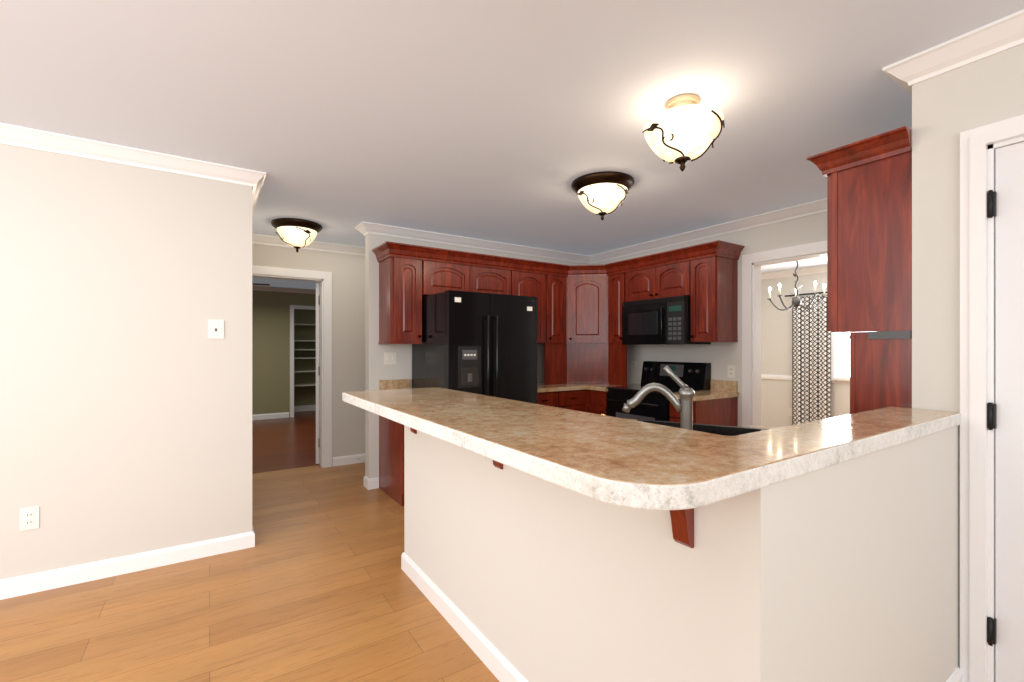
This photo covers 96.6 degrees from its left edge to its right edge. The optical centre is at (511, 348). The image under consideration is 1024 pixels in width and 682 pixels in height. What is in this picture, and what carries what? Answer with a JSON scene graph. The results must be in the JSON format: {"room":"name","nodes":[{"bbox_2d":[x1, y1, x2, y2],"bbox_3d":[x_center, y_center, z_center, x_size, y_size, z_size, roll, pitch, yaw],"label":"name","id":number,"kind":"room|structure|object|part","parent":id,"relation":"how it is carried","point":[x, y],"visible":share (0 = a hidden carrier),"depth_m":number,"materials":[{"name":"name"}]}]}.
{"room":"kitchen","nodes":[
{"label":"kitchen","id":0,"kind":"room"},
{"bbox_2d":[0,143,255,579],"bbox_3d":[-3.511,0.075,1.908,4.215,2.470,0.120,0,0,-34],"label":"wall","id":1,"kind":"structure","parent":0,"point":[125,405],"depth_m":2.65,"materials":[{"name":"grey paint"}]},
{"bbox_2d":[20,506,38,530],"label":"outlet","id":2,"kind":"object","parent":1,"relation":"attached to","point":[29,518],"depth_m":2.44,"materials":[{"name":"white plastic"}]},
{"bbox_2d":[0,528,254,599],"bbox_3d":[-3.477,1.260,1.850,4.249,0.100,0.014,0,0,-34],"label":"baseboard","id":3,"kind":"structure","parent":1,"relation":"attached to","point":[66,576],"depth_m":2.64,"materials":[{"name":"white wood"}]},
{"bbox_2d":[0,123,265,192],"bbox_3d":[-3.435,-1.117,1.842,4.310,0.084,0.075,0,0,-34],"label":"crown molding","id":4,"kind":"structure","parent":1,"relation":"attached to","point":[13,135],"depth_m":2.63,"materials":[{"name":"white wood"}]},
{"bbox_2d":[208,319,223,338],"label":"light switch","id":5,"kind":"object","parent":1,"relation":"attached to","point":[215,327],"depth_m":2.90,"materials":[{"name":"white plastic"}]},
{"bbox_2d":[252,189,259,216],"bbox_3d":[-2.185,-1.117,3.789,0.075,0.084,1.770,0,0,-34],"label":"crown molding","id":6,"kind":"structure","parent":1,"relation":"attached to","point":[255,196],"depth_m":3.43,"materials":[{"name":"white wood"}]},
{"bbox_2d":[0,410,499,681],"bbox_3d":[-0.648,1.335,4.010,11.550,0.050,13.600,0,0,-34],"label":"floor","id":7,"kind":"structure","parent":0,"point":[315,584],"depth_m":2.28,"materials":[{"name":"brown wood"}]},
{"bbox_2d":[294,324,315,411],"bbox_3d":[-4.112,0.404,9.480,0.970,1.812,0.448,0,0,-34],"label":"closet shelves","id":8,"kind":"object","parent":7,"relation":"on","point":[305,408],"visible":0.31,"depth_m":9.31,"materials":[{"name":"grey wood"}]},
{"bbox_2d":[379,415,403,505],"bbox_3d":[-0.955,0.873,4.115,0.295,0.873,0.638,0,0,-34],"label":"base cabinet","id":9,"kind":"object","parent":7,"relation":"on","point":[391,433],"depth_m":4.00,"materials":[{"name":"wood"}]},
{"bbox_2d":[412,290,536,403],"bbox_3d":[-0.353,0.412,4.338,0.915,1.795,0.877,0,0,-34],"label":"refrigerator","id":10,"kind":"object","parent":7,"relation":"on","point":[480,343],"visible":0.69,"depth_m":4.00,"materials":[{"name":"black metal"}]},
{"bbox_2d":[537,394,555,401],"bbox_3d":[0.171,0.873,4.874,0.450,0.873,0.616,0,0,-34],"label":"base cabinet","id":11,"kind":"object","parent":7,"relation":"on","point":[540,397],"depth_m":4.62,"materials":[{"name":"wood"}]},
{"bbox_2d":[556,394,583,401],"bbox_3d":[0.464,0.873,5.047,0.450,0.873,0.652,0,0,-34],"label":"base cabinet","id":12,"kind":"object","parent":7,"relation":"on","point":[559,397],"depth_m":4.79,"materials":[{"name":"wood"}]},
{"bbox_2d":[548,346,626,385],"bbox_3d":[0.893,0.166,5.351,0.642,0.458,0.619,0,0,-34],"label":"appliance garage","id":13,"kind":"object","parent":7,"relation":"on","point":[578,365],"depth_m":5.13,"materials":[{"name":"wood"}]},
{"bbox_2d":[537,382,640,397],"bbox_3d":[0.652,0.416,5.014,1.417,0.040,0.914,0,0,-34],"label":"countertop","id":14,"kind":"structure","parent":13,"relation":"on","point":[545,388],"depth_m":4.82,"materials":[{"name":"beige stone"}]},
{"bbox_2d":[584,386,647,405],"bbox_3d":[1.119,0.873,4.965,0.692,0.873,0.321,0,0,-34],"label":"base cabinet","id":15,"kind":"object","parent":7,"relation":"on","point":[642,393],"depth_m":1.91,"materials":[{"name":"wood"}]},
{"bbox_2d":[560,402,735,429],"bbox_3d":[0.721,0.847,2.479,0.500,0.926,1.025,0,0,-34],"label":"base cabinet","id":16,"kind":"object","parent":7,"relation":"on","point":[684,421],"depth_m":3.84,"materials":[{"name":"wood"}]},
{"bbox_2d":[537,402,671,413],"bbox_3d":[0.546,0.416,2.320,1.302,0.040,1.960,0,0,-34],"label":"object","id":17,"kind":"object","parent":16,"relation":"on","point":[554,404],"depth_m":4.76,"materials":[{"name":"red wood"}]},
{"bbox_2d":[606,361,710,421],"bbox_3d":[1.410,0.708,4.508,0.704,1.145,0.766,0,0,-34],"label":"range","id":18,"kind":"object","parent":7,"relation":"on","point":[655,405],"visible":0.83,"depth_m":4.46,"materials":[{"name":"black metal"}]},
{"bbox_2d":[668,398,737,421],"bbox_3d":[1.725,0.873,4.097,0.642,0.873,0.255,0,0,-34],"label":"base cabinet","id":19,"kind":"object","parent":7,"relation":"on","point":[719,407],"depth_m":3.95,"materials":[{"name":"wood"}]},
{"bbox_2d":[668,390,738,401],"bbox_3d":[1.726,0.416,4.091,0.647,0.040,0.270,0,0,-34],"label":"countertop","id":20,"kind":"structure","parent":19,"relation":"on","point":[707,395],"depth_m":3.95,"materials":[{"name":"beige stone"}]},
{"bbox_2d":[694,422,778,435],"bbox_3d":[1.186,0.847,1.926,0.666,0.926,0.579,0,0,-34],"label":"sink","id":21,"kind":"object","parent":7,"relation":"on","point":[720,430],"depth_m":2.24,"materials":[{"name":"black metal"}]},
{"bbox_2d":[252,290,315,416],"bbox_3d":[-2.616,0.075,4.852,6.440,2.470,0.020,0,0,-34],"label":"wall","id":22,"kind":"structure","parent":0,"point":[270,351],"depth_m":4.91,"materials":[{"name":"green paint"}]},
{"bbox_2d":[252,412,288,419],"bbox_3d":[-5.858,1.260,7.626,3.860,0.100,0.014,0,0,-34],"label":"baseboard","id":23,"kind":"structure","parent":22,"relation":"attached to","point":[286,414],"depth_m":8.51,"materials":[{"name":"white wood"}]},
{"bbox_2d":[252,285,315,293],"bbox_3d":[-4.866,-1.117,8.247,6.200,0.084,0.075,0,0,-34],"label":"crown molding","id":24,"kind":"structure","parent":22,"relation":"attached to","point":[254,287],"depth_m":8.60,"materials":[{"name":"white wood"}]},
{"bbox_2d":[256,244,364,465],"bbox_3d":[-2.920,0.075,4.555,8.125,2.470,0.140,0,0,-34],"label":"wall","id":25,"kind":"structure","parent":0,"point":[348,270],"depth_m":5.15,"materials":[{"name":"grey paint"}]},
{"bbox_2d":[252,265,331,467],"bbox_3d":[-2.413,0.230,4.879,0.889,2.160,0.157,0,0,-34],"label":"trim","id":26,"kind":"structure","parent":25,"relation":"attached to","point":[324,278],"depth_m":5.03,"materials":[{"name":"white wood"}]},
{"bbox_2d":[252,234,364,255],"bbox_3d":[-1.104,-1.117,5.630,3.910,0.084,0.075,0,0,-34],"label":"crown molding","id":27,"kind":"structure","parent":25,"relation":"attached to","point":[256,238],"depth_m":4.96,"materials":[{"name":"white wood"}]},
{"bbox_2d":[316,283,318,463],"bbox_3d":[-2.340,0.279,5.481,0.035,2.038,0.755,0,0,-23],"label":"hall door","id":28,"kind":"structure","parent":25,"relation":"in","point":[317,373],"depth_m":5.13,"materials":[{"name":"white wood"}]},
{"bbox_2d":[333,453,364,465],"bbox_3d":[-0.744,1.260,5.905,3.005,0.100,0.014,0,0,-34],"label":"baseboard","id":29,"kind":"structure","parent":25,"relation":"attached to","point":[349,459],"depth_m":5.16,"materials":[{"name":"white wood"}]},
{"bbox_2d":[365,234,588,477],"bbox_3d":[-0.205,0.075,5.071,2.788,2.470,0.120,0,0,-34],"label":"wall","id":30,"kind":"structure","parent":0,"point":[375,369],"depth_m":4.31,"materials":[{"name":"white paint"}]},
{"bbox_2d":[363,476,378,487],"bbox_3d":[-1.008,1.260,4.619,0.977,0.100,0.014,0,0,-34],"label":"baseboard","id":31,"kind":"structure","parent":30,"relation":"attached to","point":[367,482],"depth_m":4.27,"materials":[{"name":"white wood"}]},
{"bbox_2d":[384,352,395,364],"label":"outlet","id":32,"kind":"object","parent":30,"relation":"attached to","point":[389,357],"depth_m":4.35,"materials":[{"name":"white plastic"}]},
{"bbox_2d":[380,379,409,389],"bbox_3d":[-0.532,0.347,4.766,1.720,0.100,0.020,0,0,-34],"label":"backsplash","id":33,"kind":"structure","parent":30,"relation":"attached to","point":[398,383],"depth_m":4.37,"materials":[{"name":"beige stone"}]},
{"bbox_2d":[376,242,423,341],"bbox_3d":[-1.038,-0.495,4.240,0.295,0.864,0.337,0,0,-34],"label":"upper cabinet","id":34,"kind":"object","parent":30,"relation":"attached to","point":[401,265],"depth_m":4.11,"materials":[{"name":"wood"}]},
{"bbox_2d":[424,246,475,295],"bbox_3d":[-0.683,-0.714,4.475,0.536,0.426,0.337,0,0,-34],"label":"upper cabinet","id":35,"kind":"object","parent":30,"relation":"attached to","point":[444,270],"depth_m":4.32,"materials":[{"name":"wood"}]},
{"bbox_2d":[356,221,587,263],"bbox_3d":[-0.229,-1.117,4.945,2.758,0.084,0.085,0,0,-34],"label":"crown molding","id":36,"kind":"structure","parent":30,"relation":"attached to","point":[365,228],"depth_m":4.75,"materials":[{"name":"white wood"}]},
{"bbox_2d":[476,254,511,294],"bbox_3d":[-0.325,-0.714,4.713,0.535,0.426,0.337,0,0,-34],"label":"upper cabinet","id":37,"kind":"object","parent":30,"relation":"attached to","point":[493,273],"depth_m":4.60,"materials":[{"name":"wood"}]},
{"bbox_2d":[512,258,539,342],"bbox_3d":[0.119,-0.495,5.007,0.510,0.864,0.337,0,0,-34],"label":"upper cabinet","id":38,"kind":"object","parent":30,"relation":"attached to","point":[525,273],"depth_m":4.83,"materials":[{"name":"wood"}]},
{"bbox_2d":[540,262,563,345],"bbox_3d":[0.413,-0.495,5.174,0.429,0.864,0.384,0,0,-34],"label":"upper cabinet","id":39,"kind":"object","parent":30,"relation":"attached to","point":[551,274],"depth_m":5.02,"materials":[{"name":"wood"}]},
{"bbox_2d":[564,264,607,345],"bbox_3d":[0.879,-0.495,5.296,0.727,0.864,0.696,0,0,-34],"label":"upper cabinet","id":40,"kind":"object","parent":30,"relation":"attached to","point":[585,286],"depth_m":5.10,"materials":[{"name":"wood"}]},
{"bbox_2d":[0,0,1023,288],"bbox_3d":[-0.648,-1.185,4.010,11.550,0.050,13.600,0,0,-34],"label":"ceiling","id":41,"kind":"structure","parent":0,"point":[490,120],"depth_m":2.09,"materials":[{"name":"white paint"}]},
{"bbox_2d":[271,218,321,252],"bbox_3d":[-2.002,-1.027,4.252,0.436,0.264,0.436,0,0,-34],"label":"ceiling light","id":42,"kind":"object","parent":41,"relation":"attached to","point":[280,222],"depth_m":4.11,"materials":[{"name":"brown metal"}]},
{"bbox_2d":[277,226,316,247],"bbox_3d":[-2.002,-1.020,4.252,0.344,0.155,0.344,0,0,-34],"label":"shade","id":43,"kind":"object","parent":42,"relation":"attached to","point":[292,235],"depth_m":4.14,"materials":[{"name":"beige glass"}]},
{"bbox_2d":[571,171,634,220],"bbox_3d":[0.633,-1.027,3.191,0.436,0.264,0.436,0,0,-34],"label":"ceiling light","id":44,"kind":"object","parent":41,"relation":"attached to","point":[617,178],"depth_m":3.04,"materials":[{"name":"brown metal"}]},
{"bbox_2d":[578,183,627,213],"bbox_3d":[0.633,-1.020,3.191,0.344,0.155,0.344,0,0,-34],"label":"shade","id":45,"kind":"object","parent":44,"relation":"attached to","point":[608,197],"depth_m":3.08,"materials":[{"name":"beige glass"}]},
{"bbox_2d":[642,94,724,171],"bbox_3d":[0.802,-0.995,2.142,0.358,0.326,0.358,0,0,-34],"label":"light","id":46,"kind":"object","parent":41,"relation":"attached to","point":[694,129],"depth_m":2.05,"materials":[{"name":"beige glass"}]},
{"bbox_2d":[768,261,826,311],"bbox_3d":[3.326,-0.794,5.367,0.606,0.728,0.600,0,0,-34],"label":"light","id":47,"kind":"object","parent":41,"relation":"hanging from","point":[796,301],"visible":0.9,"depth_m":5.32,"materials":[{"name":"grey metal"}]},
{"bbox_2d":[404,425,688,681],"bbox_3d":[-0.051,0.800,1.932,0.120,1.020,1.955,0,0,-34],"label":"wall","id":48,"kind":"structure","parent":0,"point":[567,585],"depth_m":1.56,"materials":[{"name":"white paint"}]},
{"bbox_2d":[401,552,527,681],"bbox_3d":[-0.064,1.260,1.831,0.014,0.100,2.133,0,0,-34],"label":"baseboard","id":49,"kind":"structure","parent":48,"relation":"attached to","point":[488,654],"depth_m":2.05,"materials":[{"name":"white wood"}]},
{"bbox_2d":[493,460,502,468],"bbox_3d":[-0.083,0.383,1.793,0.085,0.186,0.045,0,0,-34],"label":"corbel","id":50,"kind":"object","parent":48,"relation":"attached to","point":[498,465],"depth_m":1.80,"materials":[{"name":"brown wood"}]},
{"bbox_2d":[342,387,960,509],"bbox_3d":[0.378,0.266,2.143,1.778,0.048,2.155,0,0,-34],"label":"countertop","id":51,"kind":"structure","parent":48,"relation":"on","point":[622,462],"depth_m":1.19,"materials":[{"name":"stone"}]},
{"bbox_2d":[589,242,688,383],"bbox_3d":[3.018,0.075,2.840,0.120,2.470,7.400,0,0,-34],"label":"wall","id":52,"kind":"structure","parent":0,"point":[638,353],"depth_m":5.02,"materials":[{"name":"white paint"}]},
{"bbox_2d":[608,260,626,345],"bbox_3d":[1.237,-0.495,5.062,0.388,0.864,0.313,0,0,-34],"label":"upper cabinet","id":53,"kind":"object","parent":52,"relation":"attached to","point":[616,269],"depth_m":4.96,"materials":[{"name":"wood"}]},
{"bbox_2d":[624,255,647,301],"bbox_3d":[1.468,-0.711,4.761,0.337,0.432,0.444,0,0,-34],"label":"upper cabinet","id":54,"kind":"object","parent":52,"relation":"attached to","point":[635,269],"depth_m":4.72,"materials":[{"name":"wood"}]},
{"bbox_2d":[648,246,691,298],"bbox_3d":[1.655,-0.711,4.478,0.337,0.432,0.446,0,0,-34],"label":"upper cabinet","id":55,"kind":"object","parent":52,"relation":"attached to","point":[670,272],"depth_m":4.37,"materials":[{"name":"wood"}]},
{"bbox_2d":[622,295,710,344],"bbox_3d":[1.518,-0.266,4.579,0.447,0.448,0.756,0,0,-34],"label":"microwave","id":56,"kind":"object","parent":55,"relation":"attached to","point":[662,321],"visible":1,"depth_m":4.41,"materials":[{"name":"black"}]},
{"bbox_2d":[588,198,826,263],"bbox_3d":[1.961,-1.117,4.257,0.075,0.084,3.630,0,0,-34],"label":"crown molding","id":57,"kind":"structure","parent":52,"relation":"attached to","point":[818,206],"depth_m":4.26,"materials":[{"name":"white wood"}]},
{"bbox_2d":[690,242,739,341],"bbox_3d":[1.850,-0.495,4.184,0.337,0.864,0.261,0,0,-34],"label":"upper cabinet","id":58,"kind":"object","parent":52,"relation":"attached to","point":[714,300],"depth_m":4.07,"materials":[{"name":"wood"}]},
{"bbox_2d":[742,240,849,426],"bbox_3d":[2.436,0.233,3.702,0.137,2.155,1.090,0,0,-34],"label":"trim","id":59,"kind":"structure","parent":52,"relation":"attached to","point":[816,249],"depth_m":4.07,"materials":[{"name":"white wood"}]},
{"bbox_2d":[761,272,849,426],"bbox_3d":[5.433,0.075,4.945,0.120,2.470,8.440,0,0,-34],"label":"wall","id":60,"kind":"structure","parent":0,"point":[776,355],"depth_m":6.85,"materials":[{"name":"white paint"}]},
{"bbox_2d":[761,265,826,379],"bbox_3d":[5.323,-0.344,4.932,0.075,1.629,8.340,0,0,-34],"label":"crown molding","id":61,"kind":"structure","parent":60,"relation":"attached to","point":[818,269],"depth_m":6.80,"materials":[{"name":"white wood"}]},
{"bbox_2d":[785,292,822,296],"bbox_3d":[4.715,-0.780,5.824,0.100,0.024,2.300,0,0,-34],"label":"curtain rod","id":62,"kind":"object","parent":60,"relation":"hanging from","point":[816,292],"depth_m":6.49,"materials":[{"name":"grey metal"}]},
{"bbox_2d":[789,291,830,424],"bbox_3d":[4.246,0.265,6.473,0.043,2.030,0.500,0,0,-34],"label":"curtain","id":63,"kind":"object","parent":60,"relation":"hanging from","point":[811,368],"depth_m":6.49,"materials":[{"name":"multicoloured fabric"}]},
{"bbox_2d":[839,333,849,376],"bbox_3d":[4.847,-0.160,5.900,0.001,1.100,1.080,0,0,-34],"label":"window","id":64,"kind":"structure","parent":60,"relation":"in","point":[844,357],"depth_m":6.29,"materials":[{"name":"white glass"}]},
{"bbox_2d":[689,66,964,681],"bbox_3d":[1.072,0.075,1.406,1.410,2.470,0.140,0,0,-34],"label":"wall","id":65,"kind":"structure","parent":0,"point":[849,570],"depth_m":1.33,"materials":[{"name":"white paint"}]},
{"bbox_2d":[670,508,693,547],"bbox_3d":[0.387,0.383,1.084,0.085,0.186,0.045,0,0,-34],"label":"corbel","id":66,"kind":"object","parent":65,"relation":"attached to","point":[682,522],"depth_m":1.09,"materials":[{"name":"brown wood"}]},
{"bbox_2d":[728,365,734,377],"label":"outlet","id":67,"kind":"object","parent":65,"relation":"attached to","point":[731,368],"depth_m":4.21,"materials":[{"name":"white plastic"}]},
{"bbox_2d":[820,126,911,337],"bbox_3d":[1.745,-0.486,2.124,0.480,0.822,0.307,0,0,-34],"label":"upper cabinet","id":68,"kind":"object","parent":65,"relation":"attached to","point":[869,259],"depth_m":1.98,"materials":[{"name":"wood"}]},
{"bbox_2d":[904,89,911,95],"bbox_3d":[2.250,-1.117,2.316,1.530,0.084,0.075,0,0,-34],"label":"crown molding","id":69,"kind":"structure","parent":65,"relation":"attached to","point":[909,91],"depth_m":2.02,"materials":[{"name":"white wood"}]},
{"bbox_2d":[946,665,962,681],"bbox_3d":[1.127,1.260,1.350,1.410,0.100,0.014,0,0,-34],"label":"baseboard","id":70,"kind":"structure","parent":65,"relation":"attached to","point":[957,676],"depth_m":1.70,"materials":[{"name":"white wood"}]},
{"bbox_2d":[965,44,1023,143],"bbox_3d":[2.691,0.075,0.374,0.120,2.470,3.650,0,0,-34],"label":"wall","id":71,"kind":"structure","parent":0,"point":[994,84],"depth_m":1.66,"materials":[{"name":"white paint"}]},
{"bbox_2d":[882,9,1023,88],"bbox_3d":[2.589,-1.117,0.351,0.075,0.084,3.725,0,0,-34],"label":"crown molding","id":72,"kind":"structure","parent":71,"relation":"attached to","point":[990,39],"depth_m":1.71,"materials":[{"name":"white wood"}]},
{"bbox_2d":[960,114,1023,681],"bbox_3d":[2.002,0.245,1.391,0.145,2.130,0.900,0,0,-34],"label":"trim","id":73,"kind":"structure","parent":71,"relation":"attached to","point":[978,146],"depth_m":1.68,"materials":[{"name":"white wood"}]},
{"bbox_2d":[987,142,1023,681],"bbox_3d":[1.974,0.282,1.384,0.066,2.031,0.745,0,0,-34],"label":"pantry door","id":74,"kind":"structure","parent":71,"relation":"in","point":[1009,402],"depth_m":1.65,"materials":[{"name":"white wood"}]},
{"bbox_3d":[1.758,0.253,1.674,0.027,1.665,0.024,0,0,-34],"label":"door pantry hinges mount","id":75,"kind":"part","parent":74,"relation":"part of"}
]}

